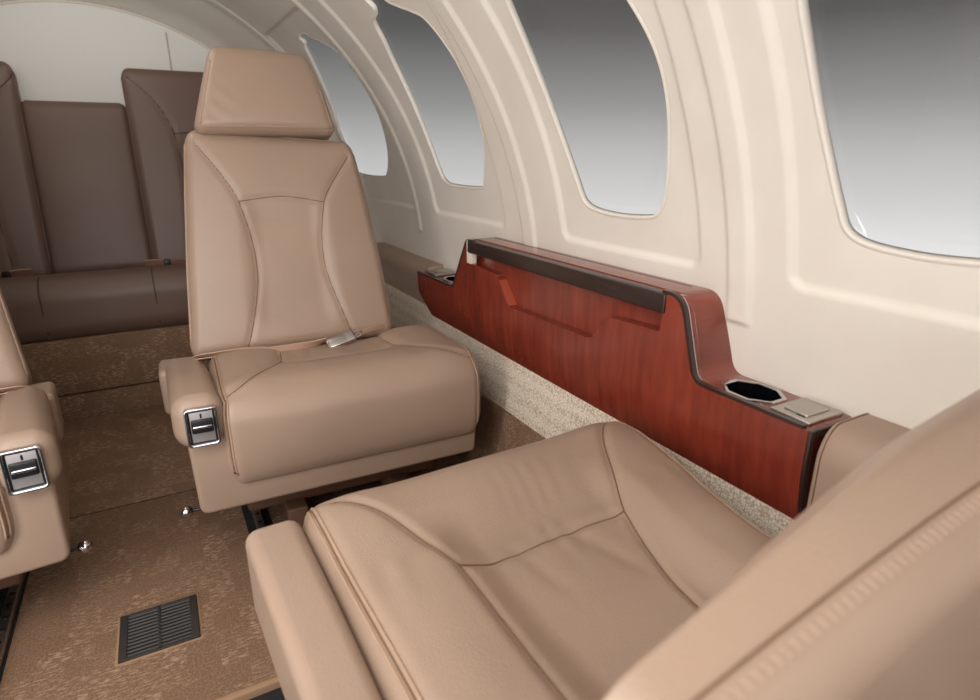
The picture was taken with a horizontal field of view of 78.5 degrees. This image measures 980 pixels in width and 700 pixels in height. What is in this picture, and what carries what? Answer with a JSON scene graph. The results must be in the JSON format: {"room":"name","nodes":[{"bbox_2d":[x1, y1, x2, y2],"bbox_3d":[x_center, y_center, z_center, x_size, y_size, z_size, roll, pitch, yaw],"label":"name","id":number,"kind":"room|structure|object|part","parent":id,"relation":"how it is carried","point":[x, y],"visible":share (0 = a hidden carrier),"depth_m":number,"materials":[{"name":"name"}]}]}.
{"room":"aircraft cabin","nodes":[
{"label":"aircraft cabin","id":0,"kind":"room"},
{"bbox_2d":[0,2,209,106],"bbox_3d":[-1.371,-0.560,2.164,1.529,1.234,0.030,-10,21,-27],"label":"wall","id":1,"kind":"structure","parent":0,"point":[55,51],"depth_m":2.00,"materials":[{"name":"beige plastic"}]},
{"bbox_2d":[0,0,210,49],"bbox_3d":[-1.362,-0.777,2.074,1.524,0.762,0.008,-10,21,-27],"label":"trim","id":2,"kind":"structure","parent":1,"relation":"attached to","point":[15,1],"depth_m":2.00,"materials":[{"name":"beige plastic"}]},
{"bbox_2d":[165,32,172,70],"bbox_3d":[-1.134,-0.807,2.200,0.005,0.640,0.006,-10,21,-27],"label":"trim","id":3,"kind":"structure","parent":1,"relation":"attached to","point":[165,32],"depth_m":2.12,"materials":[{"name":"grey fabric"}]},
{"bbox_2d":[0,0,214,39],"bbox_3d":[-0.483,-0.621,0.451,0.773,0.153,3.660,-10,21,-27],"label":"ceiling","id":4,"kind":"structure","parent":0,"point":[188,17],"depth_m":1.98,"materials":[{"name":"beige plastic"}]},
{"bbox_2d":[21,324,366,395],"bbox_3d":[-1.060,0.017,1.807,1.500,0.162,0.043,-10,21,-27],"label":"step","id":5,"kind":"structure","parent":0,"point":[103,361],"depth_m":1.75,"materials":[{"name":"carpet"}]},
{"bbox_2d":[0,61,203,343],"bbox_3d":[-1.187,-0.473,1.843,1.320,0.768,0.526,-10,21,-27],"label":"seat","id":6,"kind":"object","parent":5,"relation":"on","point":[92,215],"visible":0.6,"depth_m":1.88,"materials":[{"name":"brown leather"}]},
{"bbox_3d":[-1.579,-0.508,1.754,0.404,0.644,0.225,-10,21,-27],"label":"backrest","id":7,"kind":"part","parent":6,"relation":"part of","materials":[{"name":"brown leather"}]},
{"bbox_3d":[-1.300,-0.519,1.952,0.294,0.540,0.209,-10,21,-27],"label":"backrest","id":8,"kind":"part","parent":6,"relation":"part of","materials":[{"name":"brown leather"}]},
{"bbox_2d":[0,263,188,343],"bbox_3d":[-1.164,-0.181,1.896,1.320,0.180,0.425,-10,21,-27],"label":"seat cushion","id":9,"kind":"object","parent":6,"relation":"on","point":[45,301],"depth_m":1.71,"materials":[{"name":"brown leather"}]},
{"bbox_3d":[-0.959,-0.617,2.080,0.458,0.644,0.225,-10,21,-27],"label":"backrest","id":10,"kind":"part","parent":6,"relation":"part of","materials":[{"name":"brown leather"}]},
{"bbox_2d":[0,404,464,699],"bbox_3d":[-0.314,0.610,0.589,1.405,0.030,3.045,-10,21,-27],"label":"floor","id":11,"kind":"structure","parent":0,"point":[144,555],"depth_m":1.10,"materials":[{"name":"carpet"}]},
{"bbox_2d":[0,571,29,682],"bbox_3d":[-0.805,0.475,0.927,0.098,0.020,0.505,-10,21,-27],"label":"track","id":12,"kind":"object","parent":11,"relation":"on","point":[11,597],"visible":0.5,"depth_m":1.01,"materials":[{"name":"black"}]},
{"bbox_2d":[0,288,92,589],"bbox_3d":[-1.013,-0.017,0.884,0.582,0.941,0.533,-12,22,-32],"label":"seat","id":13,"kind":"object","parent":12,"relation":"on","point":[34,465],"visible":1,"depth_m":0.91,"materials":[{"name":"beige leather"}]},
{"bbox_2d":[0,396,14,553],"bbox_3d":[-0.984,0.217,0.851,0.512,0.178,0.325,-12,22,-32],"label":"seat cushion","id":14,"kind":"object","parent":13,"relation":"on","point":[7,403],"depth_m":0.87,"materials":[{"name":"beige leather"}]},
{"bbox_3d":[-1.072,-0.121,0.989,0.434,0.471,0.223,-12,22,-32],"label":"backrest","id":15,"kind":"part","parent":13,"relation":"part of","materials":[{"name":"beige leather"}]},
{"bbox_3d":[-0.671,0.172,0.865,0.035,0.054,0.003,-12,22,-32],"label":"latch plate","id":16,"kind":"part","parent":13,"relation":"part of","materials":[{"name":"silver metal"}]},
{"bbox_3d":[-0.672,0.172,0.866,0.051,0.069,0.016,-12,22,-32],"label":"latch frame","id":17,"kind":"part","parent":13,"relation":"part of","materials":[{"name":"silver metal"}]},
{"bbox_3d":[-0.757,0.131,0.979,0.082,0.096,0.298,-13,22,-34],"label":"armrest","id":18,"kind":"part","parent":13,"relation":"part of","materials":[{"name":"beige leather"}]},
{"bbox_3d":[-0.699,0.340,1.037,0.023,0.023,0.023,-12,22,-32],"label":"lever knob","id":19,"kind":"part","parent":13,"relation":"part of","materials":[{"name":"silver metal"}]},
{"bbox_2d":[58,380,163,420],"bbox_3d":[-1.062,0.144,1.852,1.500,0.096,0.037,-10,21,-27],"label":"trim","id":20,"kind":"structure","parent":11,"relation":"attached to","point":[80,405],"depth_m":1.79,"materials":[{"name":"carpet"}]},
{"bbox_2d":[70,488,195,518],"bbox_3d":[-0.766,0.348,1.363,1.405,0.021,0.013,-10,21,-27],"label":"trim","id":21,"kind":"structure","parent":11,"relation":"attached to","point":[195,488],"depth_m":1.34,"materials":[{"name":"black"}]},
{"bbox_2d":[115,594,202,666],"bbox_3d":[-0.546,0.460,0.993,0.123,0.008,0.115,-10,21,-27],"label":"floor vent","id":22,"kind":"object","parent":11,"relation":"in","point":[160,628],"visible":1,"depth_m":0.98,"materials":[{"name":"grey metal"}]},
{"bbox_2d":[215,676,280,699],"bbox_3d":[-0.455,0.524,0.828,1.405,0.022,0.012,-10,21,-27],"label":"trim","id":23,"kind":"structure","parent":11,"relation":"attached to","point":[265,686],"depth_m":0.88,"materials":[{"name":"beige wood"}]},
{"bbox_2d":[241,504,272,534],"bbox_3d":[-0.415,0.403,1.142,0.050,0.020,0.525,-10,21,-27],"label":"track","id":24,"kind":"object","parent":11,"relation":"on","point":[261,518],"visible":0.11,"depth_m":1.27,"materials":[{"name":"black metal"}]},
{"bbox_3d":[-0.415,0.402,1.142,0.016,0.016,0.505,-10,21,-27],"label":"rail","id":25,"kind":"part","parent":24,"relation":"part of","materials":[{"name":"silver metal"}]},
{"bbox_2d":[159,47,479,527],"bbox_3d":[-0.388,-0.143,1.261,0.599,0.941,0.533,-9,21,-25],"label":"seat","id":26,"kind":"object","parent":11,"relation":"on","point":[283,262],"visible":1,"depth_m":1.25,"materials":[{"name":"beige leather"}]},
{"bbox_3d":[-0.574,0.307,1.135,0.023,0.023,0.023,-9,21,-25],"label":"lever knob","id":27,"kind":"part","parent":26,"relation":"part of","materials":[{"name":"silver metal"}]},
{"bbox_3d":[-0.554,0.084,1.121,0.082,0.096,0.298,-10,21,-27],"label":"armrest","id":28,"kind":"part","parent":26,"relation":"part of","materials":[{"name":"beige leather"}]},
{"bbox_3d":[-0.479,0.127,1.000,0.035,0.054,0.003,-9,21,-25],"label":"latch plate","id":29,"kind":"part","parent":26,"relation":"part of","materials":[{"name":"grey metal"}]},
{"bbox_3d":[-0.480,0.127,1.001,0.051,0.069,0.016,-9,21,-25],"label":"latch frame","id":30,"kind":"part","parent":26,"relation":"part of","materials":[{"name":"silver metal"}]},
{"bbox_3d":[-0.468,-0.243,1.354,0.434,0.471,0.223,-9,21,-25],"label":"backrest","id":31,"kind":"part","parent":26,"relation":"part of","materials":[{"name":"beige leather"}]},
{"bbox_2d":[207,324,478,482],"bbox_3d":[-0.303,0.081,1.259,0.512,0.178,0.325,-9,21,-25],"label":"seat cushion","id":32,"kind":"object","parent":26,"relation":"on","point":[282,405],"depth_m":1.14,"materials":[{"name":"beige leather"}]},
{"bbox_2d":[245,389,979,699],"bbox_3d":[0.107,0.255,0.609,0.582,0.598,0.611,-11,21,-29],"label":"seat","id":33,"kind":"object","parent":11,"relation":"on","point":[588,562],"visible":1,"depth_m":0.52,"materials":[{"name":"beige leather"}]},
{"bbox_3d":[-0.144,0.305,0.534,0.062,0.114,0.416,-11,21,-29],"label":"armrest","id":34,"kind":"part","parent":33,"relation":"part of","materials":[{"name":"beige leather"}]},
{"bbox_2d":[302,421,771,699],"bbox_3d":[0.100,0.275,0.669,0.508,0.174,0.510,-11,21,-29],"label":"seat cushion","id":35,"kind":"object","parent":33,"relation":"on","point":[549,568],"depth_m":0.62,"materials":[{"name":"beige leather"}]},
{"bbox_3d":[0.245,0.208,0.392,0.540,0.371,0.131,-11,21,-29],"label":"backrest","id":36,"kind":"part","parent":33,"relation":"part of","materials":[{"name":"beige leather"}]},
{"bbox_2d":[197,0,979,428],"bbox_3d":[0.043,-0.257,0.885,0.496,0.926,3.678,-10,21,-27],"label":"wall","id":37,"kind":"structure","parent":0,"point":[748,217],"depth_m":0.79,"materials":[{"name":"beige plastic"}]},
{"bbox_2d":[297,32,388,177],"bbox_3d":[-0.461,-0.742,1.863,0.253,0.414,0.498,-10,21,-27],"label":"window trim","id":38,"kind":"structure","parent":37,"relation":"in","point":[299,36],"depth_m":1.88,"materials":[{"name":"beige plastic"}]},
{"bbox_2d":[377,242,443,302],"bbox_3d":[-0.269,-0.215,1.939,0.094,0.202,0.522,-10,21,-27],"label":"bolster","id":39,"kind":"object","parent":37,"relation":"attached to","point":[400,267],"visible":0.32,"depth_m":1.84,"materials":[{"name":"beige leather"}]},
{"bbox_2d":[364,0,485,189],"bbox_3d":[-0.146,-0.561,1.327,0.248,0.410,0.347,-10,21,-27],"label":"window trim","id":40,"kind":"structure","parent":37,"relation":"in","point":[370,3],"depth_m":1.39,"materials":[{"name":"beige plastic"}]},
{"bbox_2d":[458,392,545,461],"bbox_3d":[0.314,0.390,0.909,0.065,0.225,2.990,-10,21,-27],"label":"baseboard","id":41,"kind":"structure","parent":37,"relation":"attached to","point":[497,430],"depth_m":1.36,"materials":[{"name":"carpet"}]},
{"bbox_2d":[504,0,670,219],"bbox_3d":[0.122,-0.401,0.875,0.253,0.428,0.294,-10,21,-27],"label":"trim","id":42,"kind":"structure","parent":37,"relation":"attached to","point":[510,6],"depth_m":0.98,"materials":[{"name":"beige plastic"}]},
{"bbox_2d":[385,283,792,537],"bbox_3d":[0.301,0.207,0.901,0.054,0.132,2.890,-10,21,-27],"label":"lower wall panel","id":43,"kind":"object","parent":37,"relation":"attached to","point":[543,406],"depth_m":1.22,"materials":[{"name":"beige carpet"}]},
{"bbox_2d":[417,237,851,519],"bbox_3d":[0.121,-0.061,1.192,0.093,0.262,1.172,-10,21,-27],"label":"console","id":44,"kind":"object","parent":37,"relation":"attached to","point":[652,353],"visible":0.88,"depth_m":0.92,"materials":[{"name":"brown wood"}]},
{"bbox_3d":[-0.131,-0.210,1.625,0.066,0.005,0.068,-10,21,-27],"label":"ashtray plate","id":45,"kind":"part","parent":44,"relation":"part of","materials":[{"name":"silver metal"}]},
{"bbox_3d":[-0.131,-0.214,1.623,0.043,0.003,0.041,-10,21,-27],"label":"lid","id":46,"kind":"part","parent":44,"relation":"part of","materials":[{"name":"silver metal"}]},
{"bbox_2d":[727,382,780,400],"bbox_3d":[0.349,0.079,0.803,0.055,0.050,0.069,-10,21,-27],"label":"cup holder","id":47,"kind":"object","parent":44,"relation":"on","point":[747,391],"depth_m":0.82,"materials":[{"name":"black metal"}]},
{"bbox_3d":[0.387,0.075,0.734,0.066,0.005,0.053,-10,21,-27],"label":"ashtray plate","id":48,"kind":"part","parent":44,"relation":"part of","materials":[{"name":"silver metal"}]},
{"bbox_3d":[0.387,0.071,0.733,0.043,0.003,0.032,-10,21,-27],"label":"lid","id":49,"kind":"part","parent":44,"relation":"part of","materials":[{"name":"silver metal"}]},
{"bbox_2d":[806,413,910,508],"bbox_3d":[0.636,0.342,0.371,0.107,0.297,0.912,-10,21,-27],"label":"bolster","id":50,"kind":"object","parent":37,"relation":"attached to","point":[848,443],"visible":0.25,"depth_m":0.67,"materials":[{"name":"beige leather"}]},
{"bbox_2d":[795,0,979,267],"bbox_3d":[0.353,-0.268,0.478,0.253,0.428,0.284,-10,21,-27],"label":"trim","id":51,"kind":"structure","parent":37,"relation":"attached to","point":[803,11],"depth_m":0.63,"materials":[{"name":"beige plastic"}]}
]}

